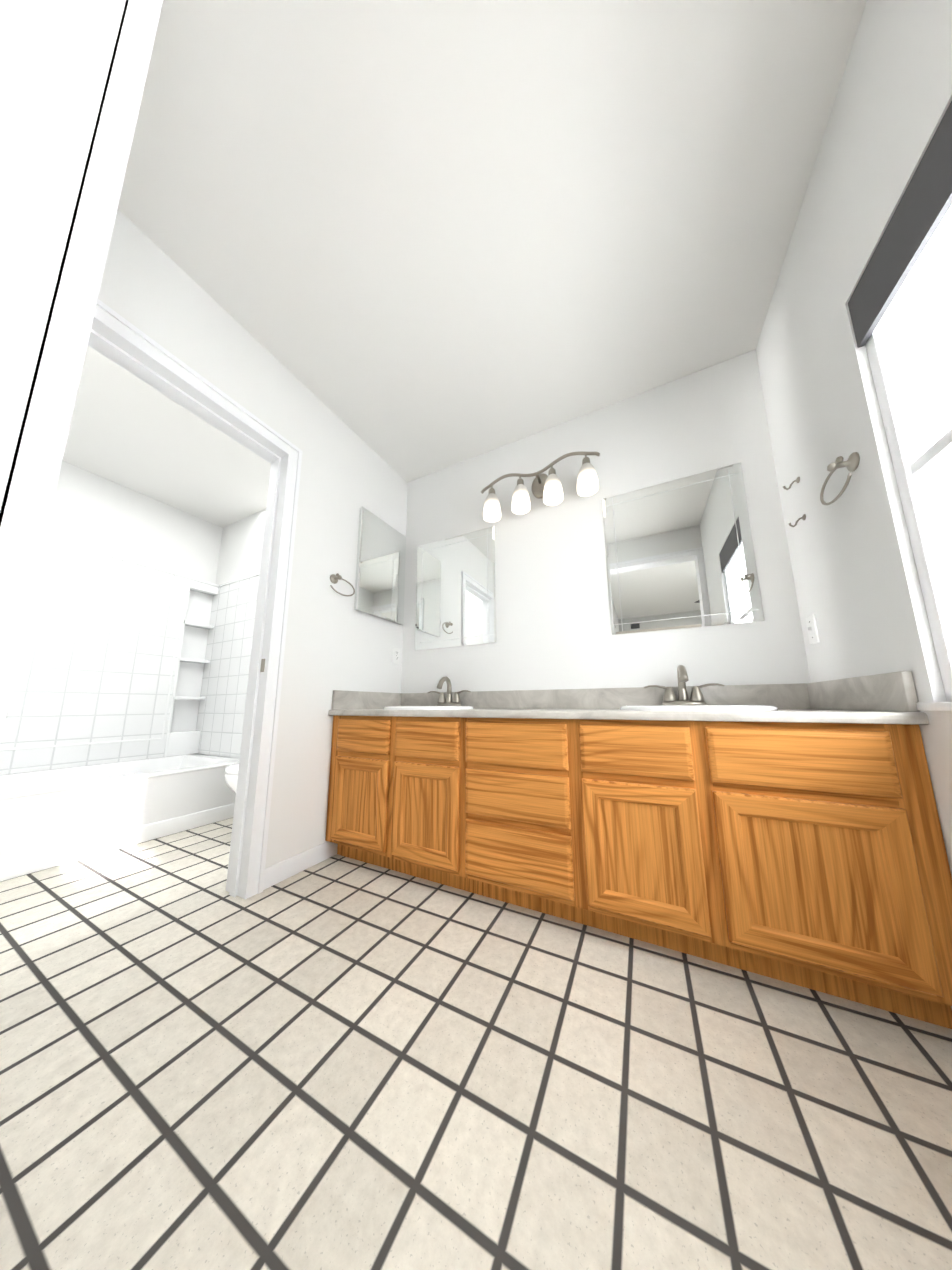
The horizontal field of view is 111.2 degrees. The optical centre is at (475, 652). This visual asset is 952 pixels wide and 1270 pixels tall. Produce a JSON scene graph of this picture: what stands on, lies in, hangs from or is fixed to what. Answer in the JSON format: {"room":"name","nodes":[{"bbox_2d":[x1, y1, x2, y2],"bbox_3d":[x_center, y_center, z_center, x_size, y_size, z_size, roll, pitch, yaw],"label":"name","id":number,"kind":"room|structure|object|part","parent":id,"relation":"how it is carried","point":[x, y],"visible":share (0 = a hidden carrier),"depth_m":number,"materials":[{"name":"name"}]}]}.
{"room":"bathroom","nodes":[
{"label":"bathroom","id":0,"kind":"room"},
{"bbox_2d":[46,461,222,583],"bbox_3d":[-2.829,-0.079,2.438,0.120,2.500,1.920,-5,-10,26],"label":"wall","id":1,"kind":"structure","parent":0,"point":[90,510],"depth_m":2.60,"materials":[{"name":"white paint"}]},
{"bbox_2d":[197,509,265,758],"bbox_3d":[-2.008,-0.004,2.927,0.900,2.500,0.298,-5,-10,26],"label":"wall","id":2,"kind":"structure","parent":0,"point":[240,549],"depth_m":2.98,"materials":[{"name":"white paint"}]},
{"bbox_2d":[98,209,407,867],"bbox_3d":[-0.989,-0.221,1.589,0.120,2.500,1.800,-5,-10,26],"label":"wall","id":3,"kind":"structure","parent":0,"point":[158,295],"depth_m":1.66,"materials":[{"name":"white paint"}]},
{"bbox_2d":[88,299,302,898],"bbox_3d":[-1.164,-0.075,1.213,0.162,2.095,0.830,-5,-10,26],"label":"door frame","id":4,"kind":"structure","parent":3,"relation":"attached to","point":[116,323],"depth_m":1.44,"materials":[{"name":"white paint"}]},
{"bbox_2d":[260,659,264,671],"bbox_3d":[-0.976,0.057,1.492,0.028,0.060,0.001,-5,-10,26],"label":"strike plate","id":5,"kind":"structure","parent":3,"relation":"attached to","point":[262,665],"depth_m":1.49,"materials":[{"name":"silver metal"}]},
{"bbox_2d":[263,841,337,889],"bbox_3d":[-0.824,0.999,1.568,0.012,0.082,0.400,-5,-10,26],"label":"baseboard","id":6,"kind":"structure","parent":3,"relation":"attached to","point":[288,868],"depth_m":1.53,"materials":[{"name":"white paint"}]},
{"bbox_2d":[330,573,354,595],"bbox_3d":[-0.764,-0.386,1.868,0.059,0.118,0.172,-5,-10,26],"label":"ring","id":7,"kind":"object","parent":3,"relation":"attached to","point":[334,578],"visible":1,"depth_m":1.84,"materials":[{"name":"silver metal"}]},
{"bbox_2d":[332,690,400,708],"bbox_3d":[-0.653,0.294,2.018,0.020,0.105,0.553,-5,-10,26],"label":"backsplash","id":8,"kind":"structure","parent":3,"relation":"attached to","point":[341,699],"depth_m":1.94,"materials":[{"name":"grey stone"}]},
{"bbox_2d":[354,506,405,624],"bbox_3d":[-0.629,-0.563,2.200,0.029,0.675,0.437,-5,-10,26],"label":"mirror","id":9,"kind":"object","parent":3,"relation":"attached to","point":[380,573],"visible":0.98,"depth_m":2.15,"materials":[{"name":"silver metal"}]},
{"bbox_2d":[392,647,399,663],"bbox_3d":[-0.556,0.018,2.274,0.009,0.115,0.070,-5,-10,26],"label":"electrical outlet","id":10,"kind":"object","parent":3,"relation":"attached to","point":[396,655],"visible":1,"depth_m":2.27,"materials":[{"name":"white plastic"}]},
{"bbox_2d":[62,0,866,527],"bbox_3d":[-0.626,-1.844,-0.325,6.770,0.100,5.540,-5,-10,26],"label":"ceiling","id":11,"kind":"structure","parent":0,"point":[408,240],"depth_m":1.13,"materials":[{"name":"white paint"}]},
{"bbox_2d":[0,818,951,1269],"bbox_3d":[-0.882,1.054,1.333,4.410,0.100,2.040,-5,-10,26],"label":"floor","id":12,"kind":"structure","parent":0,"point":[338,1062],"depth_m":0.66,"materials":[{"name":"tile"}]},
{"bbox_2d":[0,537,258,881],"bbox_3d":[-2.406,0.173,2.082,0.910,1.888,1.498,-5,-10,26],"label":"shower","id":13,"kind":"object","parent":12,"relation":"on","point":[127,702],"visible":0.79,"depth_m":2.27,"materials":[{"name":"white tile"}]},
{"bbox_2d":[0,752,253,881],"bbox_3d":[-2.406,0.919,1.957,0.910,0.375,1.486,-5,-10,26],"label":"tub","id":14,"kind":"object","parent":13,"relation":"in","point":[52,816],"depth_m":1.85,"materials":[{"name":"white ceramic"}]},
{"bbox_2d":[225,762,238,793],"bbox_3d":[-1.280,0.747,2.194,0.450,0.780,0.701,-5,-10,26],"label":"toilet","id":15,"kind":"object","parent":12,"relation":"on","point":[231,773],"visible":0.06,"depth_m":1.89,"materials":[{"name":"white ceramic"}]},
{"bbox_2d":[325,713,951,1028],"bbox_3d":[0.297,0.655,1.484,2.136,0.725,0.578,-5,-10,26],"label":"bathroom vanity","id":16,"kind":"object","parent":12,"relation":"on","point":[790,833],"depth_m":1.00,"materials":[{"name":"brown wood"}]},
{"bbox_3d":[-0.575,0.727,1.602,0.352,0.404,0.020,-5,-10,26],"label":"door","id":17,"kind":"part","parent":16,"relation":"part of","materials":[{"name":"brown wood"}]},
{"bbox_3d":[-0.576,0.422,1.651,0.352,0.164,0.020,-5,-10,26],"label":"drawer","id":18,"kind":"part","parent":16,"relation":"part of","materials":[{"name":"brown wood"}]},
{"bbox_3d":[-0.227,0.698,1.429,0.348,0.404,0.020,-5,-10,26],"label":"door","id":19,"kind":"part","parent":16,"relation":"part of","materials":[{"name":"brown wood"}]},
{"bbox_3d":[-0.229,0.393,1.478,0.348,0.164,0.020,-5,-10,26],"label":"drawer","id":20,"kind":"part","parent":16,"relation":"part of","materials":[{"name":"brown wood"}]},
{"bbox_3d":[0.145,0.362,1.292,0.424,0.165,0.020,-5,-10,26],"label":"drawer","id":21,"kind":"part","parent":16,"relation":"part of","materials":[{"name":"brown wood"}]},
{"bbox_3d":[0.146,0.555,1.261,0.424,0.175,0.020,-5,-10,26],"label":"drawer","id":22,"kind":"part","parent":16,"relation":"part of","materials":[{"name":"brown wood"}]},
{"bbox_3d":[0.147,0.767,1.227,0.424,0.204,0.020,-5,-10,26],"label":"drawer","id":23,"kind":"part","parent":16,"relation":"part of","materials":[{"name":"brown wood"}]},
{"bbox_2d":[329,709,928,724],"bbox_3d":[0.293,0.282,1.539,2.138,0.030,0.592,-5,-10,26],"label":"countertop","id":24,"kind":"structure","parent":16,"relation":"on","point":[758,716],"depth_m":1.05,"materials":[{"name":"grey stone"}]},
{"bbox_2d":[382,705,473,736],"bbox_3d":[-0.264,0.379,1.821,0.510,0.164,0.490,-5,-10,26],"label":"sink","id":25,"kind":"object","parent":24,"relation":"in","point":[420,707],"depth_m":1.63,"materials":[{"name":"white ceramic"}]},
{"bbox_2d":[427,676,470,706],"bbox_3d":[-0.190,0.233,1.993,0.312,0.182,0.155,-5,-10,26],"label":"faucet","id":26,"kind":"object","parent":24,"relation":"on","point":[456,701],"depth_m":2.01,"materials":[{"name":"silver metal"}]},
{"bbox_2d":[643,665,724,705],"bbox_3d":[0.917,0.141,1.442,0.312,0.182,0.155,-5,-10,26],"label":"faucet","id":27,"kind":"object","parent":24,"relation":"on","point":[697,698],"depth_m":1.46,"materials":[{"name":"silver metal"}]},
{"bbox_2d":[619,705,778,749],"bbox_3d":[0.843,0.287,1.270,0.510,0.164,0.490,-5,-10,26],"label":"sink","id":28,"kind":"object","parent":24,"relation":"in","point":[622,707],"depth_m":1.08,"materials":[{"name":"white ceramic"}]},
{"bbox_3d":[0.528,0.330,1.101,0.341,0.164,0.020,-5,-10,26],"label":"drawer","id":29,"kind":"part","parent":16,"relation":"part of","materials":[{"name":"brown wood"}]},
{"bbox_3d":[0.529,0.635,1.053,0.341,0.404,0.020,-5,-10,26],"label":"door","id":30,"kind":"part","parent":16,"relation":"part of","materials":[{"name":"brown wood"}]},
{"bbox_3d":[0.895,0.300,0.919,0.396,0.164,0.020,-5,-10,26],"label":"drawer","id":31,"kind":"part","parent":16,"relation":"part of","materials":[{"name":"brown wood"}]},
{"bbox_3d":[0.896,0.605,0.870,0.396,0.404,0.020,-5,-10,26],"label":"door","id":32,"kind":"part","parent":16,"relation":"part of","materials":[{"name":"brown wood"}]},
{"bbox_2d":[401,349,810,692],"bbox_3d":[-0.454,-0.096,2.385,4.410,2.500,0.120,-5,-10,26],"label":"wall","id":33,"kind":"structure","parent":0,"point":[553,624],"depth_m":1.81,"materials":[{"name":"white paint"}]},
{"bbox_2d":[415,526,495,649],"bbox_3d":[-0.154,-0.425,2.210,0.620,0.778,0.007,-5,-10,26],"label":"mirror","id":34,"kind":"object","parent":33,"relation":"attached to","point":[455,596],"visible":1,"depth_m":2.19,"materials":[{"name":"clear glass"}]},
{"bbox_2d":[481,451,599,521],"bbox_3d":[0.365,-0.993,1.942,0.719,0.275,0.170,-5,-10,26],"label":"sconce","id":35,"kind":"object","parent":33,"relation":"attached to","point":[548,489],"visible":1,"depth_m":1.90,"materials":[{"name":"white glass"}]},
{"bbox_3d":[0.100,-0.915,2.032,0.112,0.151,0.112,-5,-10,26],"label":"lamp shade","id":36,"kind":"part","parent":35,"relation":"part of","materials":[{"name":"white glass"}]},
{"bbox_3d":[0.268,-0.929,1.949,0.112,0.151,0.112,-5,-10,26],"label":"lamp shade","id":37,"kind":"part","parent":35,"relation":"part of","materials":[{"name":"white glass"}]},
{"bbox_3d":[0.439,-0.943,1.863,0.112,0.151,0.112,-5,-10,26],"label":"lamp shade","id":38,"kind":"part","parent":35,"relation":"part of","materials":[{"name":"white glass"}]},
{"bbox_3d":[0.607,-0.957,1.780,0.112,0.151,0.112,-5,-10,26],"label":"lamp shade","id":39,"kind":"part","parent":35,"relation":"part of","materials":[{"name":"white glass"}]},
{"bbox_2d":[401,683,808,708],"bbox_3d":[0.421,0.255,1.801,2.138,0.105,0.021,-5,-10,26],"label":"backsplash","id":40,"kind":"structure","parent":33,"relation":"attached to","point":[783,696],"depth_m":1.60,"materials":[{"name":"grey stone"}]},
{"bbox_2d":[602,462,763,634],"bbox_3d":[0.992,-0.504,1.637,0.623,0.781,0.007,-5,-10,26],"label":"mirror","id":41,"kind":"object","parent":33,"relation":"attached to","point":[680,553],"visible":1,"depth_m":1.62,"materials":[{"name":"clear glass"}]},
{"bbox_2d":[756,0,951,875],"bbox_3d":[1.001,-0.398,0.532,0.120,2.500,1.920,-5,-10,26],"label":"wall","id":42,"kind":"structure","parent":0,"point":[859,594],"depth_m":0.95,"materials":[{"name":"white paint"}]},
{"bbox_2d":[783,477,799,489],"bbox_3d":[1.272,-0.683,1.317,0.051,0.046,0.024,-5,-10,26],"label":"hook","id":43,"kind":"object","parent":42,"relation":"attached to","point":[797,480],"visible":1,"depth_m":1.31,"materials":[{"name":"silver metal"}]},
{"bbox_2d":[788,514,805,526],"bbox_3d":[1.275,-0.524,1.297,0.051,0.046,0.024,-5,-10,26],"label":"hook","id":44,"kind":"object","parent":42,"relation":"attached to","point":[803,517],"visible":1,"depth_m":1.29,"materials":[{"name":"silver metal"}]},
{"bbox_2d":[805,613,819,644],"bbox_3d":[1.330,-0.093,1.296,0.016,0.115,0.070,-5,-10,26],"label":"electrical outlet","id":45,"kind":"object","parent":42,"relation":"attached to","point":[812,630],"visible":1,"depth_m":1.28,"materials":[{"name":"white plastic"}]},
{"bbox_2d":[820,452,859,504],"bbox_3d":[1.137,-0.540,1.029,0.059,0.118,0.172,-5,-10,26],"label":"ring","id":46,"kind":"object","parent":42,"relation":"attached to","point":[851,463],"visible":1,"depth_m":0.99,"materials":[{"name":"silver metal"}]},
{"bbox_2d":[805,671,917,708],"bbox_3d":[1.238,0.136,1.077,0.020,0.105,0.553,-5,-10,26],"label":"backsplash","id":47,"kind":"structure","parent":42,"relation":"attached to","point":[894,690],"depth_m":0.98,"materials":[{"name":"grey stone"}]},
{"bbox_2d":[848,101,951,347],"bbox_3d":[0.973,-1.000,0.687,0.014,0.158,0.596,-5,-10,26],"label":"window blind","id":48,"kind":"object","parent":42,"relation":"attached to","point":[922,208],"visible":1,"depth_m":0.76,"materials":[{"name":"grey"}]},
{"bbox_2d":[865,294,951,710],"bbox_3d":[0.992,-0.493,0.597,0.100,1.190,0.640,-5,-10,26],"label":"window","id":49,"kind":"structure","parent":42,"relation":"in","point":[920,457],"depth_m":0.82,"materials":[{"name":"white paint"}]},
{"bbox_3d":[-0.266,-0.451,0.167,6.770,2.500,0.120,-5,-10,26],"label":"wall","id":50,"kind":"structure","parent":0,"visible":0},
{"bbox_2d":[0,0,126,525],"bbox_3d":[0.123,-0.342,-0.049,0.870,2.215,0.122,-5,-10,26],"label":"door","id":51,"kind":"structure","parent":50,"relation":"attached to","point":[56,57],"depth_m":0.17,"materials":[{"name":"white paint"}]},
{"bbox_2d":[0,0,162,742],"bbox_3d":[0.148,-0.357,0.021,0.954,2.265,0.021,-5,-10,26],"label":"door frame","id":52,"kind":"structure","parent":50,"relation":"attached to","point":[37,463],"depth_m":0.18,"materials":[{"name":"white paint"}]},
{"label":"outside","id":53,"kind":"structure","parent":0,"visible":0},
{"bbox_2d":[905,206,951,458],"bbox_3d":[1.487,-0.674,0.396,0.010,3.000,2.600,-5,-10,26],"label":"sky","id":54,"kind":"structure","parent":53,"point":[928,281],"depth_m":1.34,"materials":[{"name":"white"}]}
]}

